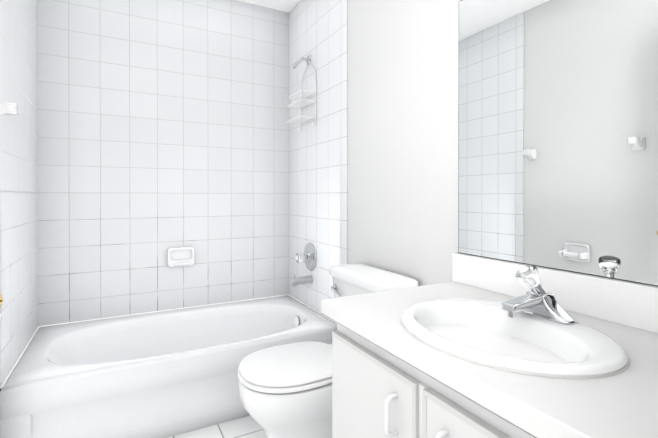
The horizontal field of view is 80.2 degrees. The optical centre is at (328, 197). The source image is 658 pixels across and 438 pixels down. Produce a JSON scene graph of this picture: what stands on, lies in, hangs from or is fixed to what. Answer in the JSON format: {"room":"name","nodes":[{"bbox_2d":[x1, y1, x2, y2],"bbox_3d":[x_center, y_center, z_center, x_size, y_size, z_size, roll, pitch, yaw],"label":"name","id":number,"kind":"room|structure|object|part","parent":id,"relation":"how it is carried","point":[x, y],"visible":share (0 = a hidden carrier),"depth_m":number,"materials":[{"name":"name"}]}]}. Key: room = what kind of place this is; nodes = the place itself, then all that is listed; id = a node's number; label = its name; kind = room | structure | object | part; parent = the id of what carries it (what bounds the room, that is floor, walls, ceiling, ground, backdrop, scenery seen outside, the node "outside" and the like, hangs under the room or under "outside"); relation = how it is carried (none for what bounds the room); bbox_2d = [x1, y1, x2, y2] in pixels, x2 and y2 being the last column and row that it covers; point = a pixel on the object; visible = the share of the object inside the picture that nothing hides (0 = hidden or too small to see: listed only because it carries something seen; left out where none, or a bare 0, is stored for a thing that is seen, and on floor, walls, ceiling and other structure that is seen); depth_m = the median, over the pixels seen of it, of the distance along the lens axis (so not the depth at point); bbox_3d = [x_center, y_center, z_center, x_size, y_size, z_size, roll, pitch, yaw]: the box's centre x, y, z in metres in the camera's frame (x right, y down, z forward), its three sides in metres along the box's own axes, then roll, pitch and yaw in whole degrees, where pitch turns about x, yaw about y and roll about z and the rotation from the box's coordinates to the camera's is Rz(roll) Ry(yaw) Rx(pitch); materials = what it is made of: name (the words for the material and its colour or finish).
{"room":"bathroom","nodes":[
{"label":"bathroom","id":0,"kind":"room"},
{"bbox_2d":[168,415,265,437],"bbox_3d":[0.003,1.145,0.740,1.760,0.100,4.320,0,0,-28],"label":"floor","id":1,"kind":"structure","parent":0,"point":[249,426],"depth_m":1.82,"materials":[{"name":"tile"}]},
{"bbox_2d":[0,295,336,437],"bbox_3d":[-0.770,0.903,2.179,1.500,0.371,0.790,0,0,-28],"label":"bathtub","id":2,"kind":"object","parent":1,"relation":"on","point":[166,374],"visible":0.81,"depth_m":1.83,"materials":[{"name":"ceramic"}]},
{"bbox_2d":[238,264,418,437],"bbox_3d":[-0.031,0.712,1.650,0.698,0.758,0.484,0,0,-28],"label":"toilet","id":3,"kind":"object","parent":1,"relation":"on","point":[285,390],"visible":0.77,"depth_m":1.49,"materials":[{"name":"ceramic"}]},
{"bbox_2d":[321,253,657,437],"bbox_3d":[0.438,0.633,0.929,0.572,0.922,0.903,0,0,-28],"label":"bathroom vanity","id":4,"kind":"object","parent":1,"relation":"on","point":[479,347],"visible":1,"depth_m":0.90,"materials":[{"name":"white laminate"}]},
{"bbox_3d":[0.107,0.688,1.028,0.020,0.562,0.382,0,0,-28],"label":"door","id":5,"kind":"part","parent":4,"relation":"part of","materials":[{"name":"white wood"}]},
{"bbox_3d":[0.144,0.506,0.907,0.034,0.098,0.010,0,0,-28],"label":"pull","id":6,"kind":"part","parent":4,"relation":"part of","materials":[{"name":"white plastic"}]},
{"bbox_3d":[0.219,0.506,0.766,0.034,0.098,0.010,0,0,-28],"label":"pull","id":7,"kind":"part","parent":4,"relation":"part of","materials":[{"name":"white plastic"}]},
{"bbox_3d":[0.292,0.690,0.685,0.020,0.562,0.354,0,0,-28],"label":"door","id":8,"kind":"part","parent":4,"relation":"part of","materials":[{"name":"white wood"}]},
{"bbox_2d":[400,299,629,378],"bbox_3d":[0.398,0.379,0.917,0.419,0.166,0.505,0,0,-28],"label":"sink","id":9,"kind":"object","parent":4,"relation":"in","point":[479,336],"depth_m":0.89,"materials":[{"name":"ceramic"}]},
{"bbox_2d":[502,265,579,324],"bbox_3d":[0.494,0.234,0.969,0.151,0.124,0.172,0,0,-28],"label":"faucet","id":10,"kind":"object","parent":4,"relation":"on","point":[538,306],"depth_m":0.96,"materials":[{"name":"silver metal"}]},
{"bbox_2d":[238,0,299,12],"bbox_3d":[-0.363,-1.408,1.412,1.760,0.100,2.770,0,0,-28],"label":"ceiling","id":11,"kind":"structure","parent":0,"point":[288,6],"depth_m":2.74,"materials":[{"name":"white paint"}]},
{"bbox_2d":[348,0,657,286],"bbox_3d":[0.388,-0.134,1.752,0.120,2.450,2.650,0,0,-28],"label":"wall","id":12,"kind":"structure","parent":0,"point":[403,82],"depth_m":1.73,"materials":[{"name":"paint"}]},
{"bbox_2d":[0,294,336,388],"bbox_3d":[-0.773,0.718,2.184,1.505,0.010,0.782,0,0,-28],"label":"trim","id":13,"kind":"structure","parent":12,"relation":"attached to","point":[15,364],"depth_m":2.30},
{"bbox_2d":[289,0,347,322],"bbox_3d":[-0.096,-0.138,2.518,0.008,2.450,0.827,0,0,-28],"label":"wall tiles","id":14,"kind":"structure","parent":12,"relation":"attached to","point":[318,175],"depth_m":2.44,"materials":[{"name":"white tile"}]},
{"bbox_2d":[286,55,315,131],"bbox_3d":[-0.188,-0.694,2.551,0.119,0.489,0.256,0,0,-28],"label":"shower","id":15,"kind":"object","parent":14,"relation":"attached to","point":[302,119],"visible":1,"depth_m":2.54,"materials":[{"name":"silver metal"}]},
{"bbox_2d":[291,275,312,286],"bbox_3d":[-0.179,0.528,2.518,0.140,0.075,0.054,0,0,-28],"label":"tub spout","id":16,"kind":"object","parent":14,"relation":"attached to","point":[295,282],"visible":1,"depth_m":2.50,"materials":[{"name":"silver metal"}]},
{"bbox_2d":[295,243,316,270],"bbox_3d":[-0.165,0.385,2.531,0.103,0.184,0.184,0,0,-28],"label":"shower valve","id":17,"kind":"object","parent":14,"relation":"attached to","point":[309,256],"visible":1,"depth_m":2.51,"materials":[{"name":"silver metal"}]},
{"bbox_2d":[452,253,657,333],"bbox_3d":[0.680,0.259,1.058,0.020,0.105,0.903,0,0,-28],"label":"backsplash","id":18,"kind":"structure","parent":12,"relation":"attached to","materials":[{"name":"white laminate"}]},
{"bbox_2d":[458,0,657,285],"bbox_3d":[0.690,-0.259,1.053,0.005,0.927,0.887,0,0,-28],"label":"mirror","id":19,"kind":"object","parent":12,"relation":"attached to","point":[558,137],"visible":1,"depth_m":1.11,"materials":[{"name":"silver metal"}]},
{"bbox_3d":[-0.990,-0.138,2.584,1.760,2.450,0.120,0,0,-28],"label":"wall","id":20,"kind":"structure","parent":0,"visible":0},
{"bbox_2d":[37,0,288,325],"bbox_3d":[-0.960,-0.288,2.527,1.520,2.150,0.008,0,0,-28],"label":"wall tiles","id":21,"kind":"structure","parent":20,"relation":"attached to","point":[162,126],"depth_m":2.46,"materials":[{"name":"white tile"}]},
{"bbox_2d":[167,246,194,266],"bbox_3d":[-0.947,0.380,2.504,0.166,0.126,0.049,0,0,-28],"label":"soap dish","id":22,"kind":"object","parent":21,"relation":"attached to","point":[180,256],"visible":0.98,"depth_m":2.51,"materials":[{"name":"ceramic"}]},
{"bbox_3d":[0.263,-0.128,0.250,1.520,2.450,0.120,0,0,-28],"label":"wall","id":23,"kind":"structure","parent":0,"visible":0},
{"bbox_3d":[-0.532,0.073,0.369,0.040,2.023,0.818,0,0,-28],"label":"door","id":24,"kind":"structure","parent":23,"relation":"in","visible":0},
{"bbox_2d":[0,291,2,307],"bbox_3d":[-0.705,0.190,0.691,0.209,0.066,0.108,0,0,-28],"label":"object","id":25,"kind":"structure","parent":24,"relation":"attached to","point":[1,300],"depth_m":0.72,"materials":[{"name":"gold metal"}]},
{"bbox_3d":[-1.057,-0.131,0.976,0.120,2.450,2.650,0,0,-28],"label":"wall","id":26,"kind":"structure","parent":0,"visible":0},
{"bbox_2d":[0,102,17,115],"bbox_3d":[-1.167,-0.308,1.395,0.083,0.080,0.066,0,0,-28],"label":"post","id":27,"kind":"object","parent":26,"relation":"attached to","point":[7,108],"visible":1,"depth_m":1.39,"materials":[{"name":"ceramic"}]},
{"bbox_2d":[0,0,37,391],"bbox_3d":[-1.428,-0.135,1.803,0.008,2.450,0.827,0,0,-28],"label":"wall tiles","id":28,"kind":"structure","parent":26,"relation":"attached to","point":[18,197],"depth_m":1.76,"materials":[{"name":"white tile"}]}
]}

